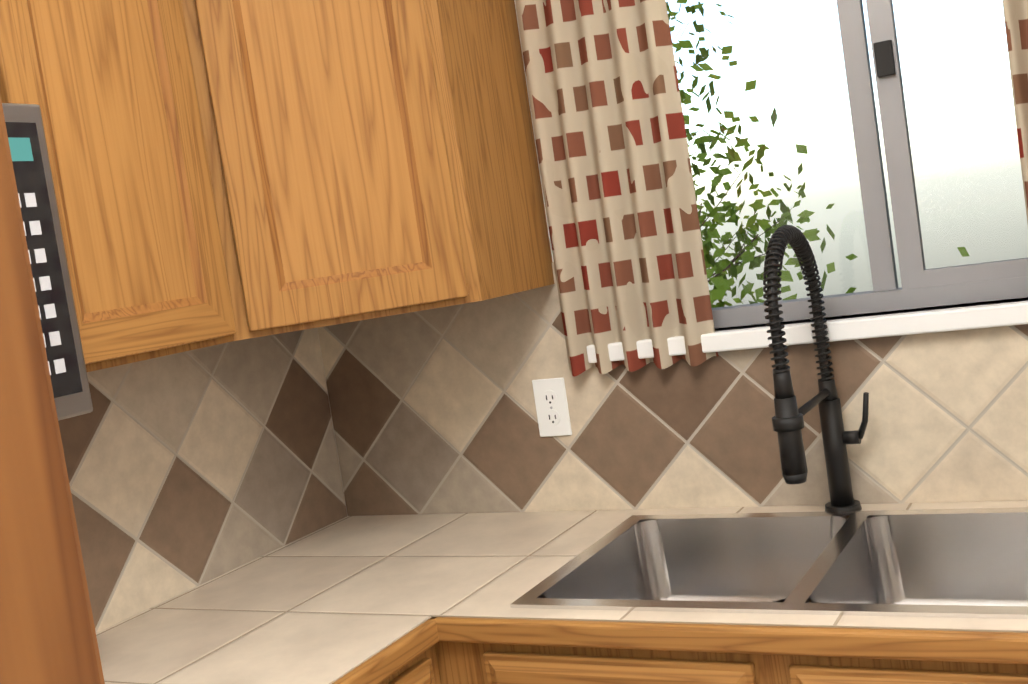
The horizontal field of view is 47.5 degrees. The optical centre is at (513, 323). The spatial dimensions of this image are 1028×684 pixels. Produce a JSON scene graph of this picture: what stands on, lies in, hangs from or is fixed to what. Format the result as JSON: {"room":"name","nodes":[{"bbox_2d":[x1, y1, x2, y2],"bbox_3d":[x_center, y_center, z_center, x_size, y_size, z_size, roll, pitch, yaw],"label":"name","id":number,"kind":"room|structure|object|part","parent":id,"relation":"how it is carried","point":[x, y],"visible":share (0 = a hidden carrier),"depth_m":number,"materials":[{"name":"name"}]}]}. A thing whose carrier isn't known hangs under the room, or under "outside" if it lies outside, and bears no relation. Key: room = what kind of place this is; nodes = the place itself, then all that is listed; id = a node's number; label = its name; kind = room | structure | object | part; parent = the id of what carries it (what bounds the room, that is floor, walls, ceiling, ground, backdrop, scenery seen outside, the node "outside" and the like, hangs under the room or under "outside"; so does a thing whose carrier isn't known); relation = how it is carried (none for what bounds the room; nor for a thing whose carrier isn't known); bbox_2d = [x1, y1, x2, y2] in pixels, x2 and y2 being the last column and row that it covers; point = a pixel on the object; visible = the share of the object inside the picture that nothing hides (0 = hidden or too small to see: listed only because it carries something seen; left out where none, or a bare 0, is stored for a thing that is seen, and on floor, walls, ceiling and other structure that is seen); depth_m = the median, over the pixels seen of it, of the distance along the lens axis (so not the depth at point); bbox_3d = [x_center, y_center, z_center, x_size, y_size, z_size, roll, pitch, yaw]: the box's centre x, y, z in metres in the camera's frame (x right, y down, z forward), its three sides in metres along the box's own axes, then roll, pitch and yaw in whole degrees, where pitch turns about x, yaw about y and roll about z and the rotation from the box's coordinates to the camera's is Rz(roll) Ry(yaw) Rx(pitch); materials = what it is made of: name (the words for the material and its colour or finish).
{"room":"kitchen","nodes":[
{"label":"kitchen","id":0,"kind":"room"},
{"bbox_2d":[317,0,1027,515],"bbox_3d":[1.527,-0.119,1.646,4.400,2.500,0.150,-6,4,29],"label":"wall","id":1,"kind":"structure","parent":0,"point":[781,322],"depth_m":2.11,"materials":[{"name":"white paint"}]},
{"bbox_2d":[318,262,1027,515],"bbox_3d":[0.618,0.091,2.068,2.351,0.544,0.008,-6,4,29],"label":"backsplash","id":2,"kind":"structure","parent":1,"relation":"attached to","point":[433,411],"depth_m":2.29,"materials":[{"name":"beige tile"}]},
{"bbox_2d":[532,377,571,436],"bbox_3d":[0.076,0.170,2.358,0.072,0.118,0.007,-6,4,29],"label":"electrical outlet","id":3,"kind":"object","parent":2,"relation":"attached to","point":[551,404],"visible":1,"depth_m":2.35,"materials":[{"name":"white plastic"}]},
{"bbox_2d":[587,297,1027,362],"bbox_3d":[0.645,0.000,2.082,1.080,0.035,0.135,-6,4,29],"label":"window sill","id":4,"kind":"structure","parent":1,"relation":"attached to","point":[953,319],"depth_m":2.03,"materials":[{"name":"white paint"}]},
{"bbox_2d":[666,0,1027,328],"bbox_3d":[0.596,-0.441,2.083,1.018,0.848,0.064,-6,4,29],"label":"window","id":5,"kind":"structure","parent":1,"relation":"in","point":[922,286],"depth_m":2.07,"materials":[{"name":"silver metal"}]},
{"bbox_3d":[1.084,1.321,0.542,4.640,0.060,2.870,-6,4,29],"label":"floor","id":6,"kind":"structure","parent":0,"visible":0},
{"bbox_2d":[379,645,440,683],"bbox_3d":[-0.414,0.981,1.815,0.627,0.870,0.418,-6,4,29],"label":"base cabinet","id":7,"kind":"object","parent":6,"relation":"on","point":[422,668],"visible":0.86,"depth_m":1.77,"materials":[{"name":"brown wood"}]},
{"bbox_3d":[-0.204,0.617,1.638,0.021,0.160,0.373,-6,4,29],"label":"drawer","id":8,"kind":"part","parent":7,"relation":"part of","materials":[{"name":"brown wood"}]},
{"bbox_2d":[435,642,470,683],"bbox_3d":[-0.150,0.912,2.239,0.699,0.870,0.628,-6,4,29],"label":"base cabinet","id":9,"kind":"object","parent":6,"relation":"on","point":[451,660],"depth_m":1.82,"materials":[{"name":"brown wood"}]},
{"bbox_2d":[96,609,431,683],"bbox_3d":[-0.490,0.534,1.762,0.623,0.040,0.370,-6,4,29],"label":"countertop","id":10,"kind":"structure","parent":9,"relation":"on","point":[151,646],"depth_m":1.78,"materials":[{"name":"tile"}]},
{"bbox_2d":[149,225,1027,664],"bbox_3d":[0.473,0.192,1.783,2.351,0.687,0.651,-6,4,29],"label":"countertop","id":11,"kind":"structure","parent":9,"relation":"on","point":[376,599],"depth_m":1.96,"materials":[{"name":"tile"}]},
{"bbox_2d":[510,504,1027,683],"bbox_3d":[0.503,0.445,1.815,0.870,0.176,0.500,-6,4,29],"label":"sink","id":12,"kind":"object","parent":11,"relation":"in","point":[842,561],"depth_m":1.96,"materials":[{"name":"silver metal"}]},
{"bbox_2d":[763,225,868,514],"bbox_3d":[0.504,0.091,1.929,0.106,0.517,0.326,-6,4,29],"label":"faucet","id":13,"kind":"object","parent":11,"relation":"on","point":[788,421],"depth_m":1.99,"materials":[{"name":"black metal"}]},
{"bbox_2d":[463,643,754,683],"bbox_3d":[0.350,0.857,1.966,0.447,0.870,0.628,-6,4,29],"label":"base cabinet","id":14,"kind":"object","parent":6,"relation":"on","point":[470,663],"depth_m":1.68,"materials":[{"name":"brown wood"}]},
{"bbox_3d":[0.149,0.561,1.683,0.422,0.160,0.021,-6,4,29],"label":"drawer","id":15,"kind":"part","parent":14,"relation":"part of","materials":[{"name":"brown wood"}]},
{"bbox_2d":[751,654,1027,683],"bbox_3d":[0.763,0.810,1.740,0.498,0.870,0.628,-6,4,29],"label":"base cabinet","id":16,"kind":"object","parent":6,"relation":"on","point":[769,669],"depth_m":1.50,"materials":[{"name":"brown wood"}]},
{"bbox_3d":[0.578,0.513,1.448,0.460,0.160,0.021,-6,4,29],"label":"drawer","id":17,"kind":"part","parent":16,"relation":"part of","materials":[{"name":"brown wood"}]},
{"bbox_3d":[-1.078,0.278,1.533,0.120,2.500,2.870,-6,4,29],"label":"wall","id":18,"kind":"structure","parent":0,"visible":0},
{"bbox_2d":[2,103,92,420],"bbox_3d":[-0.918,-0.017,1.293,0.443,0.412,0.756,-6,4,29],"label":"over-the-range microwave","id":19,"kind":"object","parent":18,"relation":"attached to","point":[46,249],"visible":0.56,"depth_m":1.51,"materials":[{"name":"silver metal"}]},
{"bbox_2d":[0,0,235,371],"bbox_3d":[-0.734,-0.300,1.812,0.322,0.748,0.388,-6,4,29],"label":"upper cabinet","id":20,"kind":"object","parent":18,"relation":"attached to","point":[108,87],"visible":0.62,"depth_m":1.75,"materials":[{"name":"brown wood"}]},
{"bbox_2d":[58,328,346,632],"bbox_3d":[-1.016,0.375,1.492,0.008,0.544,2.592,-6,4,29],"label":"backsplash","id":21,"kind":"structure","parent":18,"relation":"attached to","point":[188,470],"depth_m":2.25,"materials":[{"name":"beige tile"}]},
{"bbox_2d":[181,0,554,340],"bbox_3d":[-0.378,-0.379,2.181,0.607,0.748,0.607,-6,4,29],"label":"upper cabinet","id":22,"kind":"object","parent":18,"relation":"attached to","point":[369,159],"visible":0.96,"depth_m":1.99,"materials":[{"name":"brown wood"}]},
{"bbox_3d":[-0.274,0.265,-0.024,0.110,2.500,0.653,-6,4,29],"label":"wall","id":23,"kind":"structure","parent":0,"visible":0},
{"bbox_2d":[0,96,104,683],"bbox_3d":[-0.073,0.322,0.195,0.019,2.300,0.108,-6,4,29],"label":"door frame","id":24,"kind":"structure","parent":23,"relation":"attached to","point":[47,632],"depth_m":0.21,"materials":[{"name":"brown wood"}]},
{"label":"outside","id":25,"kind":"structure","parent":0,"visible":0},
{"bbox_3d":[10.322,3.864,32.017,70.000,0.100,59.500,-6,4,29],"label":"ground","id":26,"kind":"structure","parent":25,"visible":0},
{"bbox_2d":[666,0,856,307],"bbox_3d":[1.329,0.776,14.149,6.889,11.099,9.575,-6,4,29],"label":"tree","id":27,"kind":"object","parent":26,"relation":"on","point":[768,230],"depth_m":13.87,"materials":[{"name":"green plant"}]},
{"bbox_2d":[684,96,969,303],"bbox_3d":[0.591,1.975,11.115,8.350,9.413,6.422,-6,4,29],"label":"tree","id":28,"kind":"object","parent":26,"relation":"on","point":[783,278],"depth_m":11.33,"materials":[{"name":"green plant"}]},
{"bbox_3d":[0.455,-0.908,1.988,1.105,0.011,0.040,-6,4,29],"label":"curtain rod","id":29,"kind":"object","parent":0,"visible":0},
{"bbox_2d":[515,0,717,376],"bbox_3d":[0.169,-0.382,2.202,0.310,0.956,0.034,-6,4,29],"label":"curtain","id":30,"kind":"object","parent":29,"relation":"hanging from","point":[615,169],"visible":1,"depth_m":2.21,"materials":[{"name":"fabric"}]},
{"bbox_2d":[1002,0,1027,223],"bbox_3d":[0.894,-0.463,1.806,0.250,0.956,0.034,-6,4,29],"label":"curtain","id":31,"kind":"object","parent":29,"relation":"hanging from","point":[1016,18],"visible":1,"depth_m":1.86,"materials":[{"name":"fabric"}]}
]}

